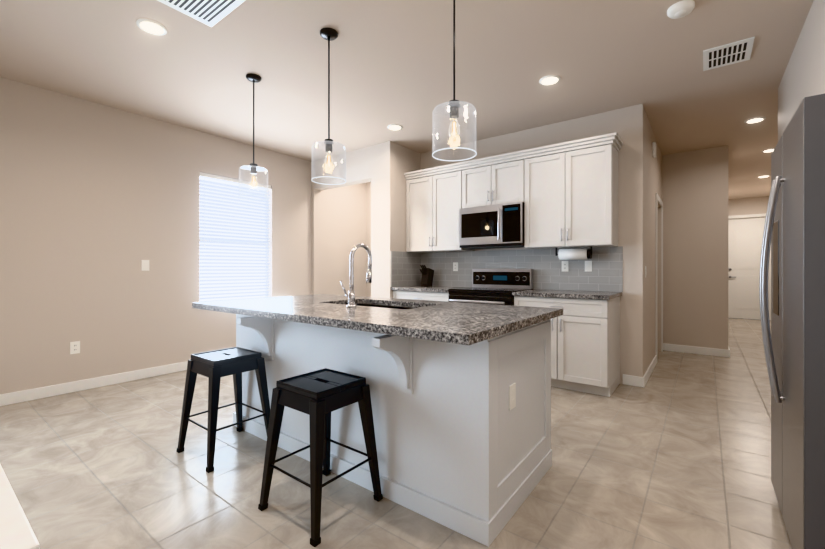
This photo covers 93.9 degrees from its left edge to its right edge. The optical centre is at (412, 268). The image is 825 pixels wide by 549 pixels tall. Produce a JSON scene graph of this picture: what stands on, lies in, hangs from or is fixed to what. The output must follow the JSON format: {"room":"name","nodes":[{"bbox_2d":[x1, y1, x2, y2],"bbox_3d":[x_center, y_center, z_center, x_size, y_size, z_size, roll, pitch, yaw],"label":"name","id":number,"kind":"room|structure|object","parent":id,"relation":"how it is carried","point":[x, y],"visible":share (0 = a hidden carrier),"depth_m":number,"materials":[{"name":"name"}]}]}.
{"room":"kitchen","nodes":[
{"label":"kitchen","id":0,"kind":"room"},
{"bbox_2d":[0,464,39,548],"bbox_3d":[-1.300,0.795,1.034,1.700,0.750,0.175,0,0,37],"label":"wall","id":1,"kind":"structure","parent":0,"point":[16,531],"depth_m":0.64,"materials":[{"name":"paint"}]},
{"bbox_2d":[0,77,365,393],"bbox_3d":[-3.119,-0.235,3.937,0.150,2.810,7.700,0,0,37],"label":"wall","id":2,"kind":"structure","parent":0,"point":[99,203],"depth_m":3.94,"materials":[{"name":"paint"}]},
{"bbox_2d":[70,341,79,353],"bbox_3d":[-3.219,0.750,3.674,0.008,0.116,0.072,0,0,37],"label":"outlet","id":3,"kind":"object","parent":2,"relation":"attached to","point":[75,347],"visible":1,"depth_m":3.67,"materials":[{"name":"white plastic"}]},
{"bbox_2d":[0,361,187,405],"bbox_3d":[-3.461,1.120,3.349,0.016,0.100,6.350,0,0,37],"label":"baseboard","id":4,"kind":"structure","parent":2,"relation":"attached to","point":[58,389],"depth_m":3.73,"materials":[{"name":"white wood"}]},
{"bbox_2d":[141,260,148,270],"bbox_3d":[-2.868,-0.040,4.135,0.010,0.116,0.072,0,0,37],"label":"light switch","id":5,"kind":"object","parent":2,"relation":"attached to","point":[144,265],"visible":1,"depth_m":4.13,"materials":[{"name":"white plastic"}]},
{"bbox_2d":[200,177,267,300],"bbox_3d":[-2.288,-0.340,5.001,0.152,1.640,1.000,0,0,37],"label":"window","id":6,"kind":"structure","parent":2,"relation":"in","point":[233,248],"depth_m":5.03,"materials":[{"name":"white glass"}]},
{"bbox_2d":[200,172,270,301],"bbox_3d":[-2.276,-0.360,4.992,0.067,1.596,0.944,0,0,37],"label":"window blinds","id":7,"kind":"object","parent":6,"relation":"attached to","point":[229,180],"visible":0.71,"depth_m":4.94,"materials":[{"name":"white plastic"}]},
{"bbox_2d":[311,141,398,297],"bbox_3d":[-0.874,-0.235,5.465,1.580,2.810,0.150,0,0,37],"label":"wall","id":8,"kind":"structure","parent":0,"point":[380,169],"depth_m":5.10,"materials":[{"name":"paint"}]},
{"bbox_2d":[0,318,792,548],"bbox_3d":[1.415,1.220,4.701,6.550,0.100,14.800,0,0,37],"label":"floor","id":9,"kind":"structure","parent":0,"point":[674,452],"depth_m":2.17,"materials":[{"name":"tile"}]},
{"bbox_2d":[176,347,269,472],"bbox_3d":[-1.211,0.860,2.507,0.432,0.621,0.432,0,0,37],"label":"stool","id":10,"kind":"object","parent":9,"relation":"on","point":[214,366],"visible":0.94,"depth_m":2.45,"materials":[{"name":"black metal"}]},
{"bbox_2d":[258,368,382,546],"bbox_3d":[-0.452,0.860,1.919,0.432,0.621,0.432,0,0,37],"label":"stool","id":11,"kind":"object","parent":9,"relation":"on","point":[319,396],"visible":1,"depth_m":1.86,"materials":[{"name":"black metal"}]},
{"bbox_2d":[211,302,551,546],"bbox_3d":[-0.321,0.723,2.504,2.092,0.896,1.059,0,0,37],"label":"kitchen island","id":12,"kind":"object","parent":9,"relation":"on","point":[460,393],"depth_m":1.90,"materials":[{"name":"paint"}]},
{"bbox_2d":[192,298,527,345],"bbox_3d":[-0.506,0.254,2.252,2.190,0.038,0.545,0,0,37],"label":"island countertop","id":13,"kind":"structure","parent":12,"relation":"on","point":[426,325],"depth_m":1.87,"materials":[{"name":"grey stone"}]},
{"bbox_2d":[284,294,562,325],"bbox_3d":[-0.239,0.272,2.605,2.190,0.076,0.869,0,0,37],"label":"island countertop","id":14,"kind":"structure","parent":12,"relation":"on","point":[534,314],"depth_m":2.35,"materials":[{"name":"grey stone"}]},
{"bbox_2d":[340,243,372,306],"bbox_3d":[-0.350,0.036,2.457,0.111,0.397,0.214,0,0,37],"label":"faucet","id":15,"kind":"object","parent":14,"relation":"on","point":[351,298],"visible":1,"depth_m":2.38,"materials":[{"name":"silver metal"}]},
{"bbox_2d":[393,290,448,301],"bbox_3d":[0.263,0.722,4.939,0.863,0.894,0.652,0,0,37],"label":"base cabinet","id":16,"kind":"object","parent":9,"relation":"on","point":[429,296],"visible":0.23,"depth_m":4.69,"materials":[{"name":"white wood"}]},
{"bbox_2d":[391,286,467,292],"bbox_3d":[0.261,0.254,4.935,0.865,0.038,0.647,0,0,37],"label":"countertop","id":17,"kind":"structure","parent":16,"relation":"on","point":[443,289],"depth_m":4.75,"materials":[{"name":"stone"}]},
{"bbox_2d":[420,265,433,286],"bbox_3d":[0.187,0.091,5.143,0.100,0.287,0.222,0,0,37],"label":"knife block","id":18,"kind":"object","parent":17,"relation":"on","point":[427,277],"visible":1,"depth_m":5.11,"materials":[{"name":"black wood"}]},
{"bbox_2d":[449,269,532,305],"bbox_3d":[0.883,0.585,4.406,0.756,1.169,0.693,0,0,37],"label":"range","id":19,"kind":"object","parent":9,"relation":"on","point":[495,286],"visible":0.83,"depth_m":4.44,"materials":[{"name":"silver metal"}]},
{"bbox_2d":[514,296,619,396],"bbox_3d":[1.573,0.722,3.945,0.885,0.894,0.652,0,0,37],"label":"base cabinet","id":20,"kind":"object","parent":9,"relation":"on","point":[585,345],"visible":0.67,"depth_m":3.62,"materials":[{"name":"white wood"}]},
{"bbox_2d":[512,289,621,299],"bbox_3d":[1.577,0.254,3.936,0.907,0.038,0.647,0,0,37],"label":"countertop","id":21,"kind":"structure","parent":20,"relation":"on","point":[602,295],"depth_m":3.74,"materials":[{"name":"stone"}]},
{"bbox_2d":[759,94,824,548],"bbox_3d":[1.972,0.282,1.428,1.006,1.775,0.830,0,0,37],"label":"refrigerator","id":22,"kind":"object","parent":9,"relation":"on","point":[794,240],"visible":1,"depth_m":1.43,"materials":[{"name":"silver metal"}]},
{"bbox_2d":[0,0,813,199],"bbox_3d":[1.415,-1.690,4.701,6.550,0.100,14.800,0,0,37],"label":"ceiling","id":23,"kind":"structure","parent":0,"point":[391,61],"depth_m":3.12,"materials":[{"name":"paint"}]},
{"bbox_2d":[136,18,166,34],"bbox_3d":[-1.763,-1.635,2.606,0.176,0.010,0.176,0,0,37],"label":"recessed light","id":24,"kind":"object","parent":23,"relation":"in","point":[150,26],"visible":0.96,"depth_m":2.59,"materials":[{"name":"white plastic"}]},
{"bbox_2d":[157,0,245,26],"bbox_3d":[-1.311,-1.635,2.276,0.460,0.009,0.460,0,0,37],"label":"ceiling vent","id":25,"kind":"object","parent":23,"relation":"in","point":[211,13],"visible":1,"depth_m":2.40,"materials":[{"name":"white metal"}]},
{"bbox_2d":[238,73,268,199],"bbox_3d":[-1.357,-1.125,3.290,0.238,1.030,0.238,0,0,37],"label":"pendant light","id":26,"kind":"object","parent":23,"relation":"hanging from","point":[251,77],"visible":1,"depth_m":3.29,"materials":[{"name":"clear glass"}]},
{"bbox_2d":[311,28,345,184],"bbox_3d":[-0.581,-1.125,2.675,0.238,1.030,0.238,0,0,37],"label":"pendant light","id":27,"kind":"object","parent":23,"relation":"hanging from","point":[325,33],"visible":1,"depth_m":2.67,"materials":[{"name":"clear glass"}]},
{"bbox_2d":[387,124,402,129],"bbox_3d":[-0.202,-1.635,4.447,0.176,0.010,0.176,0,0,37],"label":"recessed light","id":28,"kind":"object","parent":23,"relation":"in","point":[394,127],"visible":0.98,"depth_m":4.44,"materials":[{"name":"white plastic"}]},
{"bbox_2d":[432,0,476,160],"bbox_3d":[0.224,-1.125,2.065,0.238,1.030,0.238,0,0,37],"label":"pendant light","id":29,"kind":"object","parent":23,"relation":"hanging from","point":[453,105],"visible":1,"depth_m":2.06,"materials":[{"name":"clear glass"}]},
{"bbox_2d":[539,75,560,84],"bbox_3d":[1.191,-1.635,3.339,0.176,0.010,0.176,0,0,37],"label":"recessed light","id":30,"kind":"object","parent":23,"relation":"in","point":[550,79],"visible":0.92,"depth_m":3.33,"materials":[{"name":"white plastic"}]},
{"bbox_2d":[667,0,694,18],"bbox_3d":[1.682,-1.619,2.414,0.144,0.041,0.144,0,0,37],"label":"smoke detector","id":31,"kind":"object","parent":23,"relation":"attached to","point":[680,9],"visible":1,"depth_m":2.38,"materials":[{"name":"white plastic"}]},
{"bbox_2d":[703,36,754,70],"bbox_3d":[2.405,-1.635,2.945,0.290,0.009,0.360,0,0,37],"label":"ceiling vent","id":32,"kind":"object","parent":23,"relation":"in","point":[729,54],"visible":1,"depth_m":2.93,"materials":[{"name":"white metal"}]},
{"bbox_2d":[744,117,765,122],"bbox_3d":[3.767,-1.635,4.234,0.176,0.010,0.176,0,0,37],"label":"recessed light","id":33,"kind":"object","parent":23,"relation":"in","point":[755,119],"visible":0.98,"depth_m":4.23,"materials":[{"name":"white plastic"}]},
{"bbox_2d":[762,148,773,151],"bbox_3d":[4.933,-1.635,5.308,0.176,0.010,0.176,0,0,37],"label":"recessed light","id":34,"kind":"object","parent":23,"relation":"in","point":[769,150],"visible":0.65,"depth_m":5.30,"materials":[{"name":"white plastic"}]},
{"bbox_2d":[399,145,420,286],"bbox_3d":[-0.013,-0.235,5.565,0.330,2.810,0.990,0,0,37],"label":"wall","id":35,"kind":"structure","parent":0,"point":[409,160],"depth_m":5.15,"materials":[{"name":"paint"}]},
{"bbox_2d":[391,251,420,286],"bbox_3d":[-0.080,0.002,5.196,0.008,0.464,0.658,0,0,37],"label":"tile backsplash","id":36,"kind":"structure","parent":35,"relation":"attached to","point":[405,268],"depth_m":5.17,"materials":[{"name":"grey tile"}]},
{"bbox_2d":[421,104,644,383],"bbox_3d":[1.244,-0.235,4.699,2.720,2.810,0.150,0,0,37],"label":"wall","id":37,"kind":"structure","parent":0,"point":[627,124],"depth_m":3.91,"materials":[{"name":"paint"}]},
{"bbox_2d":[405,164,474,251],"bbox_3d":[0.356,-0.729,5.065,0.858,1.000,0.339,0,0,37],"label":"upper cabinet","id":38,"kind":"object","parent":37,"relation":"attached to","point":[434,200],"depth_m":4.91,"materials":[{"name":"white wood"}]},
{"bbox_2d":[464,156,523,207],"bbox_3d":[1.008,-0.979,4.570,0.780,0.500,0.339,0,0,37],"label":"upper cabinet","id":39,"kind":"object","parent":37,"relation":"attached to","point":[492,182],"depth_m":4.41,"materials":[{"name":"white wood"}]},
{"bbox_2d":[459,202,523,248],"bbox_3d":[0.972,-0.491,4.523,0.772,0.472,0.457,0,0,37],"label":"microwave","id":40,"kind":"object","parent":39,"relation":"attached to","point":[492,226],"visible":1,"depth_m":4.37,"materials":[{"name":"silver metal"}]},
{"bbox_2d":[421,246,622,291],"bbox_3d":[1.130,0.002,4.687,2.538,0.464,0.006,0,0,37],"label":"tile backsplash","id":41,"kind":"structure","parent":37,"relation":"attached to","point":[605,274],"depth_m":4.42,"materials":[{"name":"grey tile"}]},
{"bbox_2d":[453,262,457,270],"bbox_3d":[0.570,-0.030,5.101,0.072,0.116,0.008,0,0,37],"label":"outlet","id":42,"kind":"object","parent":41,"relation":"attached to","point":[455,266],"visible":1,"depth_m":5.10,"materials":[{"name":"white plastic"}]},
{"bbox_2d":[562,261,567,271],"bbox_3d":[1.685,-0.030,4.254,0.072,0.116,0.008,0,0,37],"label":"outlet","id":43,"kind":"object","parent":41,"relation":"attached to","point":[564,266],"visible":1,"depth_m":4.25,"materials":[{"name":"white plastic"}]},
{"bbox_2d":[585,261,591,271],"bbox_3d":[1.875,-0.030,4.108,0.072,0.116,0.010,0,0,37],"label":"light switch","id":44,"kind":"object","parent":41,"relation":"attached to","point":[588,266],"visible":1,"depth_m":4.10,"materials":[{"name":"white plastic"}]},
{"bbox_2d":[524,140,619,248],"bbox_3d":[1.663,-0.729,4.073,0.865,1.000,0.339,0,0,37],"label":"upper cabinet","id":45,"kind":"object","parent":37,"relation":"attached to","point":[566,193],"depth_m":3.91,"materials":[{"name":"white wood"}]},
{"bbox_2d":[556,247,591,259],"bbox_3d":[1.693,-0.163,4.050,0.362,0.132,0.116,0,0,37],"label":"paper towel holder","id":46,"kind":"object","parent":45,"relation":"attached to","point":[576,254],"visible":1,"depth_m":4.00,"materials":[{"name":"white paper"}]},
{"bbox_2d":[645,111,727,371],"bbox_3d":[4.793,-0.235,6.638,0.890,2.810,7.230,0,0,37],"label":"wall","id":47,"kind":"structure","parent":0,"point":[690,188],"depth_m":5.29,"materials":[{"name":"paint"}]},
{"bbox_2d":[641,355,656,386],"bbox_3d":[2.654,1.120,4.297,0.020,0.100,1.246,0,0,37],"label":"baseboard","id":48,"kind":"structure","parent":47,"relation":"attached to","point":[644,379],"depth_m":4.09,"materials":[{"name":"white wood"}]},
{"bbox_2d":[652,142,655,157],"bbox_3d":[2.862,-1.410,4.556,0.029,0.160,0.120,0,0,37],"label":"door chime","id":49,"kind":"object","parent":47,"relation":"attached to","point":[654,149],"visible":0.98,"depth_m":4.52,"materials":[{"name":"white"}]},
{"bbox_2d":[655,193,662,354],"bbox_3d":[3.255,0.110,5.175,0.127,2.120,0.880,0,0,37],"label":"door frame","id":50,"kind":"structure","parent":47,"relation":"in","point":[658,199],"depth_m":4.84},
{"bbox_2d":[663,343,728,356],"bbox_3d":[3.890,1.120,5.323,0.740,0.100,0.024,0,0,37],"label":"baseboard","id":51,"kind":"structure","parent":47,"relation":"attached to","point":[666,347],"depth_m":5.30,"materials":[{"name":"white wood"}]},
{"bbox_2d":[728,196,768,218],"bbox_3d":[7.809,-0.235,8.981,1.080,2.810,0.150,0,0,37],"label":"wall","id":52,"kind":"structure","parent":0,"point":[756,205],"depth_m":8.90,"materials":[{"name":"paint"}]},
{"bbox_2d":[728,213,770,319],"bbox_3d":[7.808,-0.045,8.931,0.960,2.430,0.101,0,0,37],"label":"door","id":53,"kind":"structure","parent":52,"relation":"in","point":[745,235],"depth_m":8.98,"materials":[{"name":"white wood"}]},
{"bbox_2d":[778,0,824,140],"bbox_3d":[1.418,-0.235,0.305,0.830,2.810,7.400,0,0,37],"label":"wall","id":54,"kind":"structure","parent":0,"point":[803,77],"depth_m":2.54,"materials":[{"name":"paint"}]}
]}

